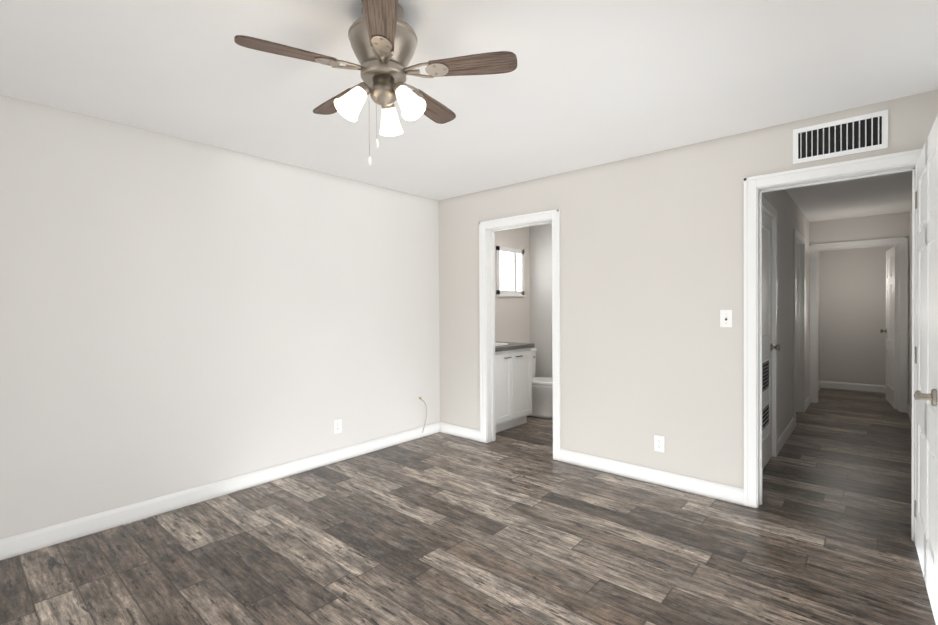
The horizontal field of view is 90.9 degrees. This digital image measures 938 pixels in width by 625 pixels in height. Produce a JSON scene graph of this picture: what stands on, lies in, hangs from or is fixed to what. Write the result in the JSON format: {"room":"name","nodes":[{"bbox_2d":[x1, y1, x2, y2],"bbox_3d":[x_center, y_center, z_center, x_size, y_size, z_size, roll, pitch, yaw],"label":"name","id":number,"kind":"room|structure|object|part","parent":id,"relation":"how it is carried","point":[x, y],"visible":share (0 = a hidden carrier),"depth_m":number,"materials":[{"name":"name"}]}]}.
{"room":"empty bedroom","nodes":[
{"label":"empty bedroom","id":0,"kind":"room"},
{"bbox_2d":[0,95,529,538],"bbox_3d":[-1.212,0.055,3.898,0.120,2.420,6.240,0,1,41],"label":"wall","id":1,"kind":"structure","parent":0,"point":[177,314],"depth_m":3.06,"materials":[{"name":"paint"}]},
{"bbox_2d":[0,422,439,559],"bbox_3d":[-1.714,1.222,3.224,0.014,0.105,4.300,0,1,41],"label":"baseboard","id":2,"kind":"structure","parent":1,"relation":"attached to","point":[22,543],"depth_m":3.03,"materials":[{"name":"white wood"}]},
{"bbox_2d":[334,419,341,433],"bbox_3d":[-1.112,0.965,3.916,0.008,0.116,0.072,0,1,41],"label":"outlet","id":3,"kind":"object","parent":1,"relation":"attached to","point":[337,425],"visible":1,"depth_m":3.92,"materials":[{"name":"white plastic"}]},
{"bbox_2d":[419,397,426,432],"bbox_3d":[-0.460,1.030,4.635,0.044,0.371,0.072,0,1,41],"label":"cord","id":4,"kind":"object","parent":1,"relation":"attached to","point":[420,398],"visible":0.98,"depth_m":4.64,"materials":[{"name":"beige plastic"}]},
{"bbox_2d":[495,246,525,296],"bbox_3d":[0.525,-0.501,5.765,0.034,0.602,0.594,0,1,41],"label":"bathroom window","id":5,"kind":"structure","parent":1,"relation":"in","point":[510,272],"depth_m":5.76,"materials":[{"name":"white glass"}]},
{"bbox_2d":[0,387,935,624],"bbox_3d":[1.602,1.296,4.178,3.990,0.100,10.340,0,1,41],"label":"floor","id":6,"kind":"structure","parent":0,"point":[517,525],"depth_m":2.48,"materials":[{"name":"brown wood"}]},
{"bbox_2d":[495,341,534,432],"bbox_3d":[0.263,0.734,5.038,0.592,1.024,0.792,0,1,41],"label":"bathroom vanity","id":7,"kind":"object","parent":6,"relation":"on","point":[513,379],"visible":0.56,"depth_m":4.89,"materials":[{"name":"white wood"}]},
{"bbox_2d":[528,348,552,417],"bbox_3d":[0.824,0.848,5.583,0.695,0.780,0.505,0,1,41],"label":"toilet","id":8,"kind":"object","parent":6,"relation":"on","point":[542,397],"visible":0.42,"depth_m":5.42,"materials":[{"name":"white ceramic"}]},
{"bbox_2d":[0,0,937,221],"bbox_3d":[1.587,-1.224,4.155,3.990,0.100,10.340,0,1,41],"label":"ceiling","id":9,"kind":"structure","parent":0,"point":[586,83],"depth_m":2.25,"materials":[{"name":"paint"}]},
{"bbox_2d":[234,0,516,164],"bbox_3d":[-0.341,-0.848,1.780,0.946,0.586,0.970,0,1,41],"label":"ceiling fan","id":10,"kind":"object","parent":9,"relation":"hanging from","point":[382,37],"visible":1,"depth_m":1.69,"materials":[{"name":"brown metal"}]},
{"label":"blade","id":11,"kind":"part","parent":10,"relation":"part of","materials":[{"name":"brown wood"}]},
{"bbox_3d":[-0.563,-0.908,1.993,0.330,0.006,0.108,0,12,45],"label":"blade","id":12,"kind":"part","parent":10,"relation":"part of","materials":[{"name":"brown wood"}]},
{"label":"blade","id":13,"kind":"part","parent":10,"relation":"part of","materials":[{"name":"brown wood"}]},
{"bbox_3d":[-0.324,-0.957,1.752,0.259,0.368,0.259,0,1,41],"label":"motor","id":14,"kind":"part","parent":10,"relation":"part of","materials":[{"name":"silver metal"}]},
{"label":"blade","id":15,"kind":"part","parent":10,"relation":"part of","materials":[{"name":"brown wood"}]},
{"bbox_3d":[0.012,-0.909,1.698,0.330,0.006,0.108,0,-10,9],"label":"blade","id":16,"kind":"part","parent":10,"relation":"part of","materials":[{"name":"brown wood"}]},
{"bbox_2d":[530,223,552,377],"bbox_3d":[1.503,0.024,5.589,1.740,2.420,0.120,0,1,41],"label":"wall","id":17,"kind":"structure","parent":0,"point":[541,287],"depth_m":6.00,"materials":[{"name":"white paint"}]},
{"bbox_2d":[439,89,937,488],"bbox_3d":[1.140,0.043,3.647,3.750,2.420,0.120,0,1,41],"label":"wall","id":18,"kind":"structure","parent":0,"point":[651,265],"depth_m":3.41,"materials":[{"name":"paint"}]},
{"bbox_2d":[440,422,479,441],"bbox_3d":[-0.085,1.199,4.646,0.534,0.105,0.014,0,1,41],"label":"baseboard","id":19,"kind":"structure","parent":18,"relation":"attached to","point":[468,433],"depth_m":4.64,"materials":[{"name":"white wood"}]},
{"bbox_2d":[479,209,560,460],"bbox_3d":[0.482,0.192,4.225,0.872,2.121,0.162,0,1,41],"label":"trim","id":20,"kind":"structure","parent":18,"relation":"attached to","point":[488,229],"depth_m":4.41,"materials":[{"name":"white wood"}]},
{"bbox_2d":[560,449,743,505],"bbox_3d":[1.282,1.202,3.451,1.353,0.105,0.014,0,1,41],"label":"baseboard","id":21,"kind":"structure","parent":18,"relation":"attached to","point":[732,494],"depth_m":3.36,"materials":[{"name":"white wood"}]},
{"bbox_2d":[654,435,664,452],"bbox_3d":[1.385,0.954,3.360,0.072,0.116,0.008,0,1,41],"label":"outlet","id":22,"kind":"object","parent":18,"relation":"attached to","point":[659,443],"visible":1,"depth_m":3.36,"materials":[{"name":"white plastic"}]},
{"bbox_2d":[720,310,731,326],"bbox_3d":[1.704,0.040,3.062,0.072,0.116,0.018,0,1,41],"label":"light switch","id":23,"kind":"object","parent":18,"relation":"attached to","point":[725,318],"visible":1,"depth_m":3.06,"materials":[{"name":"white plastic"}]},
{"bbox_2d":[744,149,921,545],"bbox_3d":[2.159,0.194,2.758,0.877,2.121,0.162,0,1,41],"label":"trim","id":24,"kind":"structure","parent":18,"relation":"attached to","point":[755,187],"depth_m":2.95,"materials":[{"name":"white wood"}]},
{"bbox_2d":[914,114,937,624],"bbox_3d":[2.120,0.230,2.119,0.165,2.045,0.870,0,1,40],"label":"bedroom door","id":25,"kind":"structure","parent":24,"relation":"in","point":[926,395],"depth_m":2.08,"materials":[{"name":"painted wood"},{"name":"nickel handle and hinges"}]},
{"bbox_2d":[793,110,887,163],"bbox_3d":[2.138,-1.008,2.675,0.430,0.208,0.010,0,1,41],"label":"air vent","id":26,"kind":"object","parent":18,"relation":"in","point":[856,134],"visible":1,"depth_m":2.66,"materials":[{"name":"white metal"}]},
{"bbox_2d":[762,189,819,439],"bbox_3d":[3.693,0.013,5.267,0.100,2.420,5.680,0,1,41],"label":"wall","id":27,"kind":"structure","parent":0,"point":[791,216],"depth_m":4.59,"materials":[{"name":"paint"}]},
{"bbox_2d":[762,196,776,456],"bbox_3d":[2.323,0.185,3.691,0.119,2.121,0.932,0,1,41],"label":"trim","id":28,"kind":"structure","parent":27,"relation":"attached to","point":[769,209],"depth_m":3.96,"materials":[{"name":"white wood"}]},
{"bbox_2d":[762,211,779,469],"bbox_3d":[2.330,0.223,3.679,0.165,2.030,0.784,0,1,41],"label":"closet door","id":29,"kind":"structure","parent":27,"relation":"in","point":[768,347],"depth_m":3.77,"materials":[{"name":"white wood"}]},
{"bbox_2d":[777,417,794,454],"bbox_3d":[3.081,1.181,4.484,0.014,0.105,1.238,0,1,41],"label":"baseboard","id":30,"kind":"structure","parent":27,"relation":"attached to","point":[785,435],"depth_m":4.39,"materials":[{"name":"white wood"}]},
{"bbox_2d":[796,245,799,411],"bbox_3d":[3.623,0.197,5.660,0.804,2.030,0.165,0,1,6],"label":"hall door","id":31,"kind":"structure","parent":27,"relation":"in","point":[797,328],"depth_m":5.60,"materials":[{"name":"white wood"}]},
{"bbox_2d":[794,229,804,426],"bbox_3d":[3.758,0.162,5.332,0.119,2.121,0.952,0,1,41],"label":"trim","id":32,"kind":"structure","parent":27,"relation":"attached to","point":[799,238],"depth_m":5.60,"materials":[{"name":"white wood"}]},
{"bbox_2d":[805,395,810,410],"bbox_3d":[4.353,1.161,5.939,0.015,0.105,0.724,0,1,41],"label":"baseboard","id":33,"kind":"structure","parent":27,"relation":"attached to","point":[808,400],"depth_m":5.92,"materials":[{"name":"white wood"}]},
{"bbox_2d":[820,246,893,385],"bbox_3d":[5.967,-0.018,7.130,1.070,2.420,0.120,0,1,41],"label":"wall","id":34,"kind":"structure","parent":0,"point":[852,312],"depth_m":7.10,"materials":[{"name":"paint"}]},
{"bbox_2d":[821,381,885,392],"bbox_3d":[5.963,1.141,7.062,0.900,0.105,0.014,0,1,41],"label":"baseboard","id":35,"kind":"structure","parent":34,"relation":"attached to","point":[825,384],"depth_m":7.10,"materials":[{"name":"white wood"}]},
{"bbox_2d":[810,212,909,403],"bbox_3d":[4.940,-0.001,5.956,1.070,2.420,0.100,0,1,41],"label":"wall","id":36,"kind":"structure","parent":0,"point":[895,225],"depth_m":5.82,"materials":[{"name":"paint"}]},
{"bbox_2d":[810,237,907,412],"bbox_3d":[4.973,0.149,5.930,0.957,2.121,0.142,0,1,41],"label":"trim","id":37,"kind":"structure","parent":36,"relation":"attached to","point":[901,243],"depth_m":5.68,"materials":[{"name":"white wood"}]},
{"bbox_2d":[909,207,911,409],"bbox_3d":[3.051,0.038,2.893,0.120,2.420,10.340,0,1,41],"label":"wall","id":38,"kind":"structure","parent":0,"point":[910,356],"depth_m":5.41,"materials":[{"name":"paint"}]},
{"bbox_2d":[880,246,897,408],"bbox_3d":[5.528,0.182,6.038,0.165,2.030,0.808,0,1,36],"label":"room door","id":39,"kind":"structure","parent":38,"relation":"in","point":[891,330],"depth_m":5.91,"materials":[{"name":"white wood"}]},
{"bbox_2d":[908,404,911,423],"bbox_3d":[3.952,1.180,4.028,0.014,0.105,4.130,0,1,41],"label":"baseboard","id":40,"kind":"structure","parent":38,"relation":"attached to","point":[909,408],"depth_m":5.30,"materials":[{"name":"white wood"}]}
]}

